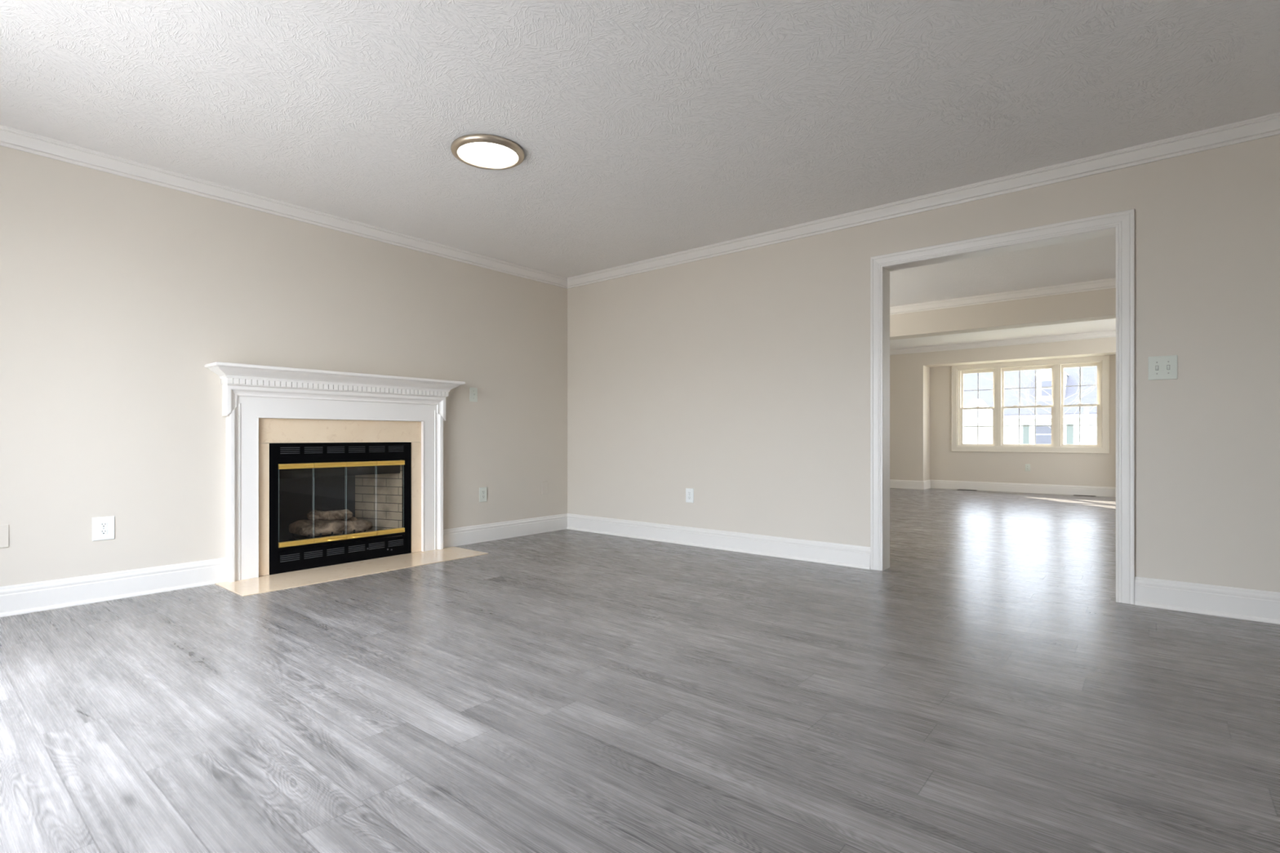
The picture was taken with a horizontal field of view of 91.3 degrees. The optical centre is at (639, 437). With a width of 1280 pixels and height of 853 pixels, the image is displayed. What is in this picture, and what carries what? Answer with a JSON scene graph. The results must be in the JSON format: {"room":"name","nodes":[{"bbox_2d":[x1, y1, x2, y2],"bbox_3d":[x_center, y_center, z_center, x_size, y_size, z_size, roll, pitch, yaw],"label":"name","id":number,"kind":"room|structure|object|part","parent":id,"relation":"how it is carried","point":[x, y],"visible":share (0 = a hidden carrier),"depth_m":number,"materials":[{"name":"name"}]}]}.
{"room":"empty living room","nodes":[
{"label":"empty living room","id":0,"kind":"room"},
{"bbox_2d":[0,145,567,586],"bbox_3d":[-2.270,-0.325,4.347,0.120,2.440,4.750,0,0,40],"label":"wall","id":1,"kind":"structure","parent":0,"point":[117,293],"depth_m":3.71,"materials":[{"name":"beige paint"}]},
{"bbox_2d":[0,524,8,547],"bbox_3d":[-3.214,0.495,3.103,0.006,0.114,0.118,0,0,40],"label":"blank plate","id":2,"kind":"object","parent":1,"relation":"attached to","point":[4,529],"visible":1,"depth_m":3.13,"materials":[{"name":"beige paint"}]},
{"bbox_2d":[92,515,114,541],"bbox_3d":[-2.942,0.499,3.431,0.008,0.127,0.094,0,0,40],"label":"power outlet","id":3,"kind":"object","parent":1,"relation":"attached to","point":[103,527],"visible":1,"depth_m":3.43,"materials":[{"name":"white plastic"}]},
{"bbox_2d":[99,528,107,534],"bbox_3d":[-2.940,0.518,3.430,0.004,0.027,0.033,0,0,40],"label":"receptacle","id":4,"kind":"object","parent":3,"relation":"attached to","point":[102,531],"depth_m":3.43,"materials":[{"name":"white plastic"}]},
{"bbox_2d":[99,522,107,527],"bbox_3d":[-2.940,0.479,3.430,0.004,0.027,0.033,0,0,40],"label":"receptacle","id":5,"kind":"object","parent":3,"relation":"attached to","point":[101,524],"depth_m":3.43,"materials":[{"name":"white plastic"}]},
{"bbox_2d":[0,557,226,617],"bbox_3d":[-3.144,0.821,3.173,0.026,0.149,1.826,0,0,40],"label":"baseboard","id":6,"kind":"structure","parent":1,"relation":"attached to","point":[28,597],"depth_m":3.43,"materials":[{"name":"white wood"}]},
{"bbox_2d":[469,387,477,401],"bbox_3d":[-1.405,-0.362,5.288,0.016,0.118,0.076,0,0,40],"label":"wall control","id":7,"kind":"object","parent":1,"relation":"attached to","point":[473,391],"visible":1,"depth_m":5.29,"materials":[{"name":"white plastic"}]},
{"bbox_2d":[479,487,487,502],"bbox_3d":[-1.345,0.490,5.366,0.008,0.124,0.078,0,0,40],"label":"power outlet","id":8,"kind":"object","parent":1,"relation":"attached to","point":[482,491],"visible":1,"depth_m":5.36,"materials":[{"name":"white plastic"}]},
{"bbox_2d":[443,513,567,547],"bbox_3d":[-1.162,0.821,5.583,0.015,0.149,1.432,0,0,40],"label":"baseboard","id":9,"kind":"structure","parent":1,"relation":"attached to","point":[452,537],"depth_m":5.51,"materials":[{"name":"white wood"}]},
{"bbox_2d":[0,488,1279,852],"bbox_3d":[2.709,0.935,5.100,8.100,0.080,12.650,0,0,40],"label":"floor","id":10,"kind":"structure","parent":0,"point":[987,689],"depth_m":2.10,"materials":[{"name":"grey wood"}]},
{"bbox_2d":[214,546,488,596],"bbox_3d":[-1.879,0.893,4.315,0.467,0.004,1.678,0,0,40],"label":"hearth slab","id":11,"kind":"object","parent":10,"relation":"on","point":[270,583],"visible":1,"depth_m":4.15,"materials":[{"name":"beige stone"}]},
{"bbox_2d":[204,361,465,582],"bbox_3d":[-2.018,0.223,4.395,0.206,1.335,1.716,0,0,40],"label":"fireplace mantel","id":12,"kind":"object","parent":11,"relation":"on","point":[251,393],"visible":1,"depth_m":4.15,"materials":[{"name":"white paint"}]},
{"bbox_3d":[-2.522,0.337,3.887,0.075,1.107,0.066,0,0,40],"label":"leg moulding","id":13,"kind":"part","parent":12,"relation":"part of","materials":[{"name":"white paint"}]},
{"bbox_3d":[-2.067,-0.228,4.434,0.081,0.191,1.530,0,0,40],"label":"ear moulding","id":14,"kind":"part","parent":12,"relation":"part of","materials":[{"name":"white paint"}]},
{"bbox_3d":[-2.031,-0.393,4.405,0.174,0.062,1.682,0,0,40],"label":"cove moulding","id":15,"kind":"part","parent":12,"relation":"part of","materials":[{"name":"white paint"}]},
{"bbox_3d":[-2.057,-0.343,4.427,0.106,0.040,1.544,0,0,40],"label":"dentil moulding","id":16,"kind":"part","parent":12,"relation":"part of","materials":[{"name":"white paint"}]},
{"bbox_2d":[204,361,465,384],"bbox_3d":[-2.018,-0.434,4.395,0.206,0.022,1.716,0,0,40],"label":"mantel shelf","id":17,"kind":"object","parent":12,"relation":"attached to","point":[217,366],"depth_m":4.16,"materials":[{"name":"white paint"}]},
{"bbox_2d":[258,417,421,576],"bbox_3d":[-2.087,0.383,4.452,0.025,1.014,1.156,0,0,40],"label":"fireplace surround","id":18,"kind":"object","parent":12,"relation":"attached to","point":[270,430],"visible":0.91,"depth_m":4.33,"materials":[{"name":"beige stone"}]},
{"bbox_3d":[-1.616,0.337,4.986,0.075,1.107,0.066,0,0,40],"label":"leg moulding","id":19,"kind":"part","parent":12,"relation":"part of","materials":[{"name":"white paint"}]},
{"bbox_2d":[269,442,411,574],"bbox_3d":[-2.259,0.464,4.582,0.538,0.852,0.997,0,0,40],"label":"fireplace insert","id":20,"kind":"object","parent":11,"relation":"on","point":[372,481],"depth_m":4.59,"materials":[{"name":"black metal"}]},
{"bbox_3d":[-2.296,0.447,4.176,0.005,0.488,0.214,0,0,40],"label":"glass door","id":21,"kind":"part","parent":20,"relation":"part of","materials":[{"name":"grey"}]},
{"bbox_3d":[-2.293,0.191,4.174,0.024,0.035,0.219,0,0,40],"label":"rail","id":22,"kind":"part","parent":20,"relation":"part of","materials":[{"name":"gold metal"}]},
{"bbox_3d":[-2.293,0.704,4.174,0.024,0.034,0.219,0,0,40],"label":"rail","id":23,"kind":"part","parent":20,"relation":"part of","materials":[{"name":"gold metal"}]},
{"bbox_3d":[-2.155,0.447,4.347,0.005,0.488,0.214,0,0,40],"label":"glass door","id":24,"kind":"part","parent":20,"relation":"part of","materials":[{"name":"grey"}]},
{"bbox_2d":[288,516,357,534],"bbox_3d":[-2.336,0.648,4.632,0.122,0.120,0.474,0,0,40],"label":"log","id":25,"kind":"object","parent":20,"relation":"on","point":[294,527],"visible":0.28,"depth_m":4.50,"materials":[{"name":"wood"}]},
{"bbox_3d":[-2.289,0.709,4.606,0.294,0.111,0.480,0,0,40],"label":"fire grate","id":26,"kind":"part","parent":20,"relation":"part of","materials":[{"name":"metal"}]},
{"bbox_3d":[-2.152,0.704,4.345,0.024,0.034,0.219,0,0,40],"label":"rail","id":27,"kind":"part","parent":20,"relation":"part of","materials":[{"name":"gold metal"}]},
{"bbox_3d":[-2.152,0.191,4.345,0.024,0.035,0.219,0,0,40],"label":"rail","id":28,"kind":"part","parent":20,"relation":"part of","materials":[{"name":"gold metal"}]},
{"bbox_3d":[-2.118,0.709,4.351,0.027,0.012,0.110,0,0,40],"label":"handle","id":29,"kind":"part","parent":20,"relation":"part of","materials":[{"name":"gold metal"}]},
{"bbox_2d":[299,519,372,537],"bbox_3d":[-2.210,0.663,4.566,0.493,0.109,0.102,0,0,-44],"label":"log","id":30,"kind":"object","parent":20,"relation":"on","point":[359,526],"visible":0.94,"depth_m":4.53,"materials":[{"name":"wood"}]},
{"bbox_2d":[306,509,352,520],"bbox_3d":[-2.268,0.567,4.583,0.078,0.092,0.314,0,0,43],"label":"log","id":31,"kind":"object","parent":30,"relation":"on","point":[335,514],"visible":0.97,"depth_m":4.55,"materials":[{"name":"wood"}]},
{"bbox_2d":[279,459,399,479],"bbox_3d":[-2.162,0.198,4.501,0.090,0.155,0.882,0,0,40],"label":"hood","id":32,"kind":"object","parent":20,"relation":"attached to","point":[393,470],"depth_m":4.45,"materials":[{"name":"metal"}]},
{"bbox_3d":[-2.013,0.447,4.518,0.005,0.488,0.214,0,0,40],"label":"glass door","id":33,"kind":"part","parent":20,"relation":"part of","materials":[{"name":"grey"}]},
{"bbox_3d":[-2.010,0.709,4.482,0.027,0.012,0.110,0,0,40],"label":"handle","id":34,"kind":"part","parent":20,"relation":"part of","materials":[{"name":"gold metal"}]},
{"bbox_3d":[-2.011,0.704,4.516,0.024,0.034,0.219,0,0,40],"label":"rail","id":35,"kind":"part","parent":20,"relation":"part of","materials":[{"name":"gold metal"}]},
{"bbox_3d":[-2.011,0.191,4.516,0.024,0.035,0.219,0,0,40],"label":"rail","id":36,"kind":"part","parent":20,"relation":"part of","materials":[{"name":"gold metal"}]},
{"bbox_3d":[-1.869,0.191,4.687,0.024,0.035,0.219,0,0,40],"label":"rail","id":37,"kind":"part","parent":20,"relation":"part of","materials":[{"name":"gold metal"}]},
{"bbox_3d":[-1.869,0.704,4.687,0.024,0.034,0.219,0,0,40],"label":"rail","id":38,"kind":"part","parent":20,"relation":"part of","materials":[{"name":"gold metal"}]},
{"bbox_2d":[0,0,1279,350],"bbox_3d":[2.709,-1.605,5.101,8.100,0.120,12.650,0,0,40],"label":"ceiling","id":39,"kind":"structure","parent":0,"point":[644,130],"depth_m":2.89,"materials":[{"name":"white paint"}]},
{"bbox_2d":[450,133,524,169],"bbox_3d":[-0.818,-1.530,3.370,0.385,0.031,0.385,0,0,40],"label":"recessed light","id":40,"kind":"object","parent":39,"relation":"in","point":[482,151],"visible":1,"depth_m":3.33,"materials":[{"name":"silver metal"}]},
{"bbox_2d":[889,288,1115,340],"bbox_3d":[3.672,-1.371,7.054,6.800,0.347,0.250,0,0,40],"label":"ceiling beam","id":41,"kind":"structure","parent":39,"relation":"attached to","point":[1097,304],"depth_m":6.69,"materials":[{"name":"beige paint"}]},
{"bbox_2d":[889,277,1115,315],"bbox_3d":[2.562,-1.502,5.708,6.800,0.086,3.239,0,0,40],"label":"trim","id":42,"kind":"structure","parent":41,"relation":"attached to","point":[1108,283],"depth_m":6.65,"materials":[{"name":"white wood"}]},
{"bbox_2d":[567,134,1279,592],"bbox_3d":[1.875,-0.325,4.090,7.800,2.440,0.130,0,0,40],"label":"wall","id":43,"kind":"structure","parent":0,"point":[740,380],"depth_m":4.33,"materials":[{"name":"beige paint"}]},
{"bbox_2d":[0,112,1279,288],"bbox_3d":[0.553,-1.502,2.017,7.200,0.086,4.750,0,0,40],"label":"trim","id":44,"kind":"structure","parent":43,"relation":"attached to","point":[1267,126],"depth_m":3.85,"materials":[{"name":"white wood"}]},
{"bbox_2d":[685,488,693,502],"bbox_3d":[0.413,0.483,5.207,0.078,0.118,0.008,0,0,40],"label":"power outlet","id":45,"kind":"object","parent":43,"relation":"attached to","point":[689,491],"visible":1,"depth_m":5.20,"materials":[{"name":"white plastic"}]},
{"bbox_2d":[566,513,870,569],"bbox_3d":[0.422,0.821,5.188,2.961,0.149,0.026,0,0,40],"label":"baseboard","id":46,"kind":"structure","parent":43,"relation":"attached to","point":[833,553],"depth_m":4.93,"materials":[{"name":"white wood"}]},
{"bbox_2d":[870,208,1134,604],"bbox_3d":[2.156,-0.165,3.858,1.405,2.119,0.165,0,0,40],"label":"door frame","id":47,"kind":"structure","parent":43,"relation":"in","point":[1121,224],"depth_m":3.70,"materials":[{"name":"white wood"}]},
{"bbox_3d":[2.203,-0.165,3.915,1.405,2.119,0.018,0,0,40],"label":"casing","id":48,"kind":"part","parent":47,"relation":"part of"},
{"bbox_2d":[1148,355,1177,380],"bbox_3d":[2.741,-0.366,3.281,0.118,0.124,0.015,0,0,40],"label":"light switch","id":49,"kind":"object","parent":43,"relation":"attached to","point":[1160,367],"visible":1,"depth_m":3.28,"materials":[{"name":"white plastic"}]},
{"bbox_2d":[1134,576,1279,624],"bbox_3d":[1.714,0.821,1.059,4.190,0.149,4.750,0,0,40],"label":"baseboard","id":50,"kind":"structure","parent":43,"relation":"attached to","point":[1260,606],"depth_m":3.16,"materials":[{"name":"white wood"}]},
{"bbox_2d":[889,337,1115,480],"bbox_3d":[6.096,-0.325,10.085,6.920,2.440,0.550,0,0,40],"label":"wall","id":51,"kind":"structure","parent":0,"point":[909,373],"depth_m":10.80,"materials":[{"name":"beige paint"}]},
{"bbox_2d":[889,479,1115,497],"bbox_3d":[3.876,0.821,7.301,6.800,0.149,7.370,0,0,40],"label":"baseboard","id":52,"kind":"structure","parent":51,"relation":"attached to","point":[1107,491],"depth_m":10.27,"materials":[{"name":"white wood"}]},
{"bbox_2d":[889,330,1115,355],"bbox_3d":[4.860,-1.502,8.493,6.800,0.086,3.479,0,0,40],"label":"trim","id":53,"kind":"structure","parent":51,"relation":"attached to","point":[1109,333],"depth_m":9.90,"materials":[{"name":"white wood"}]},
{"bbox_2d":[929,355,1115,487],"bbox_3d":[6.282,-0.325,10.190,2.894,2.440,0.150,0,0,40],"label":"wall","id":54,"kind":"structure","parent":0,"point":[1091,469],"depth_m":10.29,"materials":[{"name":"beige paint"}]},
{"bbox_2d":[1025,463,1030,471],"bbox_3d":[6.261,0.487,10.105,0.072,0.116,0.008,0,0,40],"label":"power outlet","id":55,"kind":"object","parent":54,"relation":"attached to","point":[1027,465],"visible":1,"depth_m":10.10,"materials":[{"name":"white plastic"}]},
{"bbox_2d":[951,355,1109,453],"bbox_3d":[6.277,-0.509,10.181,2.187,1.504,0.170,0,0,40],"label":"window","id":56,"kind":"structure","parent":54,"relation":"in","point":[1057,366],"depth_m":10.09,"materials":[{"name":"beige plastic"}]},
{"bbox_3d":[5.736,-0.189,10.628,0.517,0.648,0.032,0,0,40],"label":"sash","id":57,"kind":"part","parent":56,"relation":"part of","materials":[{"name":"beige plastic"}]},
{"bbox_3d":[5.761,-0.815,10.659,0.517,0.668,0.032,0,0,40],"label":"sash","id":58,"kind":"part","parent":56,"relation":"part of","materials":[{"name":"beige plastic"}]},
{"bbox_2d":[963,408,992,444],"bbox_3d":[5.740,-0.187,10.633,0.457,0.588,0.006,0,0,40],"label":"grille","id":59,"kind":"object","parent":56,"relation":"attached to","point":[977,426],"depth_m":10.63,"materials":[{"name":"grey"}]},
{"bbox_2d":[963,373,993,406],"bbox_3d":[5.766,-0.806,10.664,0.457,0.586,0.006,0,0,40],"label":"grille","id":60,"kind":"object","parent":56,"relation":"attached to","point":[963,373],"depth_m":10.66,"materials":[{"name":"grey"}]},
{"bbox_3d":[6.317,-0.815,10.200,0.725,0.668,0.032,0,0,40],"label":"sash","id":61,"kind":"part","parent":56,"relation":"part of","materials":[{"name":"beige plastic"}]},
{"bbox_3d":[6.292,-0.189,10.169,0.725,0.648,0.032,0,0,40],"label":"sash","id":62,"kind":"part","parent":56,"relation":"part of","materials":[{"name":"beige plastic"}]},
{"bbox_2d":[1004,369,1051,405],"bbox_3d":[6.322,-0.806,10.205,0.665,0.586,0.006,0,0,40],"label":"grille","id":63,"kind":"object","parent":56,"relation":"attached to","point":[1019,388],"depth_m":10.27,"materials":[{"name":"grey wood"}]},
{"bbox_2d":[1004,407,1051,444],"bbox_3d":[6.296,-0.187,10.175,0.665,0.588,0.006,0,0,40],"label":"grille","id":64,"kind":"object","parent":56,"relation":"attached to","point":[1019,425],"depth_m":10.10,"materials":[{"name":"grey"}]},
{"bbox_3d":[6.860,-0.815,9.752,0.487,0.668,0.032,0,0,40],"label":"sash","id":65,"kind":"part","parent":56,"relation":"part of","materials":[{"name":"beige plastic"}]},
{"bbox_3d":[6.835,-0.189,9.721,0.487,0.648,0.032,0,0,40],"label":"sash","id":66,"kind":"part","parent":56,"relation":"part of","materials":[{"name":"beige plastic"}]},
{"bbox_2d":[1063,367,1097,403],"bbox_3d":[6.865,-0.806,9.757,0.427,0.586,0.006,0,0,40],"label":"grille","id":67,"kind":"object","parent":56,"relation":"attached to","point":[1079,385],"depth_m":9.76,"materials":[{"name":"grey"}]},
{"bbox_2d":[1063,406,1097,444],"bbox_3d":[6.839,-0.187,9.726,0.427,0.588,0.006,0,0,40],"label":"grille","id":68,"kind":"object","parent":56,"relation":"attached to","point":[1079,425],"depth_m":9.73,"materials":[{"name":"grey"}]},
{"label":"outside","id":69,"kind":"structure","parent":0,"visible":0},
{"bbox_3d":[30.443,1.845,43.896,120.000,0.100,82.100,0,0,40],"label":"ground","id":70,"kind":"structure","parent":69,"visible":0},
{"bbox_2d":[963,365,1097,444],"bbox_3d":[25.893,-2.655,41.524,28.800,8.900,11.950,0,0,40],"label":"window panes","id":71,"kind":"structure","parent":70,"relation":"on","point":[1043,433],"depth_m":38.03,"materials":[{"name":"white"}]},
{"bbox_3d":[21.526,0.595,39.610,1.000,2.100,0.059,0,0,40],"label":"door","id":72,"kind":"part","parent":71,"relation":"part of","materials":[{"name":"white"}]},
{"bbox_2d":[1022,424,1029,444],"bbox_3d":[23.462,-0.195,38.013,0.320,1.180,0.059,0,0,40],"label":"shutter","id":73,"kind":"object","parent":71,"relation":"hanging from","point":[1025,428],"depth_m":37.99,"materials":[{"name":"teal"}]},
{"bbox_3d":[24.284,0.120,37.296,1.240,0.550,0.019,0,0,40],"label":"pane","id":74,"kind":"part","parent":71,"relation":"part of","materials":[{"name":"grey"}]},
{"bbox_3d":[24.284,-0.480,37.296,1.240,0.530,0.019,0,0,40],"label":"pane","id":75,"kind":"part","parent":71,"relation":"part of","materials":[{"name":"grey"}]},
{"bbox_3d":[24.590,-2.715,37.510,0.880,0.420,0.019,0,0,40],"label":"pane","id":76,"kind":"part","parent":71,"relation":"part of","materials":[{"name":"grey"}]},
{"bbox_3d":[24.590,-3.195,37.510,0.880,0.420,0.019,0,0,40],"label":"pane","id":77,"kind":"part","parent":71,"relation":"part of","materials":[{"name":"grey"}]},
{"bbox_2d":[1066,423,1073,444],"bbox_3d":[25.159,-0.195,36.613,0.320,1.180,0.059,0,0,40],"label":"shutter","id":78,"kind":"object","parent":71,"relation":"hanging from","point":[1069,428],"depth_m":36.58,"materials":[{"name":"teal"}]},
{"bbox_2d":[986,367,1097,428],"bbox_3d":[20.556,-1.312,31.534,6.576,6.219,1.644,0,0,40],"label":"bare tree","id":79,"kind":"object","parent":70,"relation":"on","point":[1082,367],"visible":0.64,"depth_m":31.45,"materials":[{"name":"brown plant"}]}
]}

